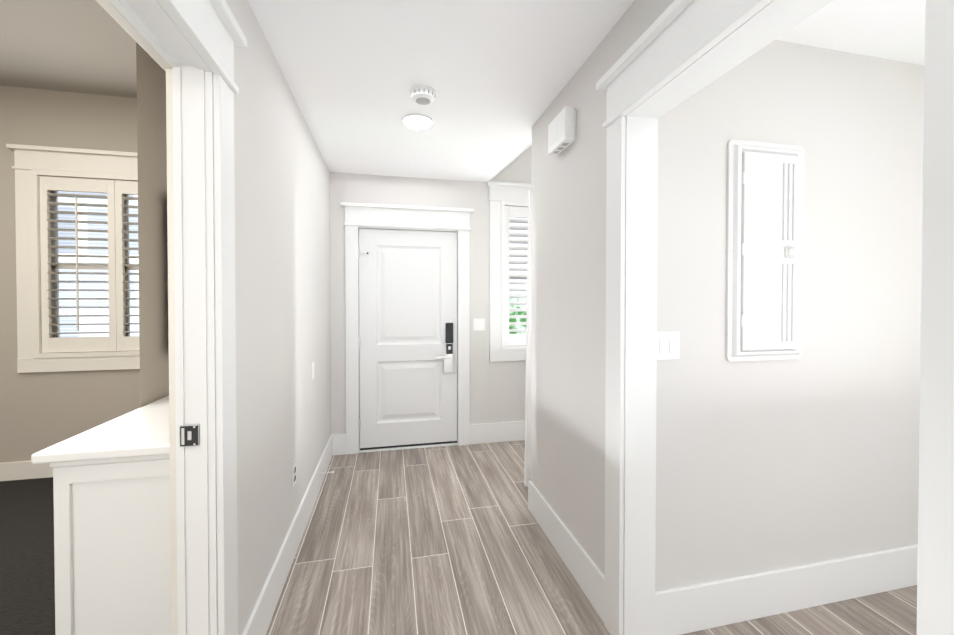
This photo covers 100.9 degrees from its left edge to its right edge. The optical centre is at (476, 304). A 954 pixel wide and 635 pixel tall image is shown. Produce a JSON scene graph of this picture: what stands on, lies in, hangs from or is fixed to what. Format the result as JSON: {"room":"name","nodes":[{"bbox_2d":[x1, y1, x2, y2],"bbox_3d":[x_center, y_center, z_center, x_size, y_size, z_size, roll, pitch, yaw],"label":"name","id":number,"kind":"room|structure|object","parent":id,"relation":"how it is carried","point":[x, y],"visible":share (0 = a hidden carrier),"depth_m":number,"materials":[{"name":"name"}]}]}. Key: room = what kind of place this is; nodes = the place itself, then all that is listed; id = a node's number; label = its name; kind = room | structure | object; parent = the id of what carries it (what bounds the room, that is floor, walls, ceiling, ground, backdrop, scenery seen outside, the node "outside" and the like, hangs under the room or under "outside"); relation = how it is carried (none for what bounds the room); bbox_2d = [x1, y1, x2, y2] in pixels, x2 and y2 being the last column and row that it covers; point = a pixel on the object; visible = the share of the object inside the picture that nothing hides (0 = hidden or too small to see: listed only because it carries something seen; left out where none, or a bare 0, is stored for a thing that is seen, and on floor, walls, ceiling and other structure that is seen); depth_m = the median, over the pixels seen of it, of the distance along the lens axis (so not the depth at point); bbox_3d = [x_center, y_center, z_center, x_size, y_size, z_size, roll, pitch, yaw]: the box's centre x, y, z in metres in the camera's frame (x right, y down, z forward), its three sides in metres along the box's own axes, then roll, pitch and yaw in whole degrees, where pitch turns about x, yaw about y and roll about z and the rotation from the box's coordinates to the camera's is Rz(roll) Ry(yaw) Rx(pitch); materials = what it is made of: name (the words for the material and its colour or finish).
{"room":"entry hallway","nodes":[
{"label":"entry hallway","id":0,"kind":"room"},
{"bbox_2d":[0,477,54,634],"bbox_3d":[-2.516,1.428,0.568,3.510,0.106,5.550,0,1,-12],"label":"floor","id":1,"kind":"structure","parent":0,"point":[27,586],"depth_m":2.11,"materials":[{"name":"grey carpet"}]},
{"bbox_2d":[31,396,170,634],"bbox_3d":[-1.343,0.909,1.985,0.450,0.894,1.410,0,1,-12],"label":"cabinet","id":2,"kind":"object","parent":1,"relation":"on","point":[112,538],"visible":0.44,"depth_m":1.33,"materials":[{"name":"white wood"}]},
{"bbox_2d":[0,0,136,97],"bbox_3d":[-2.522,-1.668,0.450,3.465,0.080,5.400,0,1,-12],"label":"ceiling","id":3,"kind":"structure","parent":0,"point":[83,46],"depth_m":2.55,"materials":[{"name":"white paint"}]},
{"bbox_2d":[136,42,168,407],"bbox_3d":[-1.777,-0.150,2.573,0.120,3.010,1.610,0,1,-12],"label":"wall","id":4,"kind":"structure","parent":0,"point":[152,225],"depth_m":1.90,"materials":[{"name":"paint"}]},
{"bbox_2d":[0,85,531,462],"bbox_3d":[-1.389,-0.858,3.550,7.000,4.400,0.150,0,1,-12],"label":"wall","id":5,"kind":"structure","parent":0,"point":[39,411],"depth_m":3.14,"materials":[{"name":"paint"}]},
{"bbox_2d":[0,461,52,480],"bbox_3d":[-3.399,1.273,3.052,2.850,0.139,0.016,0,1,-12],"label":"baseboard","id":6,"kind":"structure","parent":5,"relation":"attached to","point":[17,470],"depth_m":3.02,"materials":[{"name":"white wood"}]},
{"bbox_2d":[6,144,139,372],"bbox_3d":[-2.898,-0.348,3.201,1.340,1.730,0.198,0,1,-12],"label":"window","id":7,"kind":"structure","parent":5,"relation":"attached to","point":[77,255],"depth_m":3.11,"materials":[{"name":"white wood"}]},
{"bbox_2d":[340,202,473,454],"bbox_3d":[-0.636,0.215,3.703,1.200,2.250,0.200,0,1,-12],"label":"door frame","id":8,"kind":"structure","parent":5,"relation":"attached to","point":[358,216],"depth_m":3.61,"materials":[{"name":"white wood"}]},
{"bbox_2d":[358,229,456,449],"bbox_3d":[-0.638,0.323,3.677,0.921,2.035,0.103,0,1,-12],"label":"front door","id":9,"kind":"structure","parent":5,"relation":"in","point":[408,330],"depth_m":3.69,"materials":[{"name":"white wood"}]},
{"bbox_2d":[473,319,484,330],"bbox_3d":[0.020,0.189,3.789,0.116,0.115,0.011,0,1,-12],"label":"light switch","id":10,"kind":"object","parent":5,"relation":"attached to","point":[478,324],"visible":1,"depth_m":3.79,"materials":[{"name":"white plastic"}]},
{"bbox_2d":[470,421,524,443],"bbox_3d":[0.988,1.241,4.012,2.170,0.190,0.016,0,1,-12],"label":"baseboard","id":11,"kind":"structure","parent":5,"relation":"attached to","point":[514,430],"depth_m":3.83,"materials":[{"name":"white wood"}]},
{"bbox_2d":[487,181,531,361],"bbox_3d":[0.599,-0.318,3.967,1.060,1.730,0.198,0,1,-12],"label":"window","id":12,"kind":"structure","parent":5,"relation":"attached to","point":[508,247],"depth_m":3.83,"materials":[{"name":"white wood"}]},
{"bbox_2d":[225,0,330,634],"bbox_3d":[-0.778,-0.128,0.852,0.105,3.010,5.400,0,1,-12],"label":"wall","id":13,"kind":"structure","parent":0,"point":[282,267],"depth_m":1.80,"materials":[{"name":"paint"}]},
{"bbox_2d":[96,0,246,634],"bbox_3d":[-0.760,0.240,0.773,0.205,2.275,1.150,0,1,-12],"label":"trim","id":14,"kind":"structure","parent":13,"relation":"attached to","point":[187,46],"depth_m":1.19,"materials":[{"name":"white wood"}]},
{"bbox_2d":[179,425,198,446],"bbox_3d":[-0.862,0.393,1.179,0.052,0.064,0.005,0,1,-12],"label":"strike plate","id":15,"kind":"object","parent":14,"relation":"attached to","point":[188,435],"visible":1,"depth_m":1.18,"materials":[{"name":"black metal"}]},
{"bbox_2d":[242,434,333,634],"bbox_3d":[-1.057,1.262,2.423,0.016,0.190,2.245,0,1,-12],"label":"baseboard","id":16,"kind":"structure","parent":13,"relation":"attached to","point":[260,618],"depth_m":1.95,"materials":[{"name":"white wood"}]},
{"bbox_2d":[292,462,295,487],"bbox_3d":[-1.005,0.932,2.167,0.009,0.115,0.070,0,1,-12],"label":"outlet","id":17,"kind":"object","parent":13,"relation":"attached to","point":[293,474],"visible":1,"depth_m":2.15,"materials":[{"name":"white plastic"}]},
{"bbox_2d":[311,362,313,379],"bbox_3d":[-1.122,0.451,2.693,0.009,0.115,0.070,0,1,-12],"label":"light switch","id":18,"kind":"object","parent":13,"relation":"attached to","point":[312,371],"visible":1,"depth_m":2.67,"materials":[{"name":"white plastic"}]},
{"bbox_2d":[248,0,925,181],"bbox_3d":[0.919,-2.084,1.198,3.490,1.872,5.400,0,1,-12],"label":"ceiling","id":19,"kind":"structure","parent":0,"point":[497,75],"depth_m":1.85,"materials":[{"name":"paint"}]},
{"bbox_2d":[402,114,432,128],"bbox_3d":[-0.374,-1.155,2.488,0.196,0.019,0.196,0,1,-12],"label":"recessed light","id":20,"kind":"object","parent":19,"relation":"in","point":[417,121],"visible":0.94,"depth_m":2.46,"materials":[{"name":"white plastic"}]},
{"bbox_2d":[410,85,435,104],"bbox_3d":[-0.293,-1.134,2.143,0.140,0.052,0.140,0,1,-12],"label":"smoke detector","id":21,"kind":"object","parent":19,"relation":"attached to","point":[422,94],"visible":1,"depth_m":2.10,"materials":[{"name":"white plastic"}]},
{"bbox_2d":[266,440,916,634],"bbox_3d":[0.903,1.421,1.317,3.490,0.100,5.550,0,1,-12],"label":"floor","id":22,"kind":"structure","parent":0,"point":[447,540],"depth_m":2.04,"materials":[{"name":"grey tile"}]},
{"bbox_2d":[531,0,674,575],"bbox_3d":[0.862,0.120,0.577,0.120,2.520,4.155,0,1,-12],"label":"wall","id":23,"kind":"structure","parent":0,"point":[568,326],"depth_m":1.98,"materials":[{"name":"paint"}]},
{"bbox_2d":[548,106,575,155],"bbox_3d":[0.441,-0.901,2.056,0.064,0.166,0.220,0,1,-12],"label":"door chime","id":24,"kind":"object","parent":23,"relation":"attached to","point":[561,131],"visible":1,"depth_m":1.99,"materials":[{"name":"white plastic"}]},
{"bbox_2d":[528,480,604,621],"bbox_3d":[0.451,1.265,2.150,0.016,0.190,0.966,0,1,-12],"label":"baseboard","id":25,"kind":"structure","parent":23,"relation":"attached to","point":[588,576],"depth_m":2.00,"materials":[{"name":"white wood"}]},
{"bbox_2d":[596,0,953,634],"bbox_3d":[0.726,0.218,1.129,0.190,2.310,1.190,0,1,-12],"label":"trim","id":26,"kind":"structure","parent":23,"relation":"attached to","point":[676,53],"depth_m":1.34,"materials":[{"name":"white wood"}]},
{"bbox_2d":[655,40,924,590],"bbox_3d":[1.605,0.104,1.858,1.880,2.520,0.120,0,1,-12],"label":"wall","id":27,"kind":"structure","parent":0,"point":[810,455],"depth_m":1.77,"materials":[{"name":"paint"}]},
{"bbox_2d":[657,331,679,359],"bbox_3d":[0.779,0.167,1.611,0.116,0.115,0.011,0,1,-12],"label":"light switch","id":28,"kind":"object","parent":27,"relation":"attached to","point":[667,345],"visible":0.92,"depth_m":1.61,"materials":[{"name":"white plastic"}]},
{"bbox_2d":[725,139,803,361],"bbox_3d":[1.255,-0.229,1.694,0.395,0.940,0.042,0,1,-12],"label":"electrical panel","id":29,"kind":"object","parent":27,"relation":"attached to","point":[764,245],"visible":1,"depth_m":1.68,"materials":[{"name":"white metal"}]},
{"bbox_2d":[655,544,917,634],"bbox_3d":[1.629,1.270,1.809,1.860,0.190,0.016,0,1,-12],"label":"baseboard","id":30,"kind":"structure","parent":27,"relation":"attached to","point":[699,607],"depth_m":1.74,"materials":[{"name":"white wood"}]},
{"bbox_3d":[1.689,-0.831,1.460,2.120,4.400,5.550,0,1,-12],"label":"wall","id":31,"kind":"structure","parent":0,"visible":0},
{"bbox_2d":[524,190,531,486],"bbox_3d":[0.422,0.250,2.942,0.128,2.200,0.040,0,1,-12],"label":"door frame","id":32,"kind":"structure","parent":31,"relation":"attached to","point":[527,469],"depth_m":2.92,"materials":[{"name":"white wood"}]}
]}

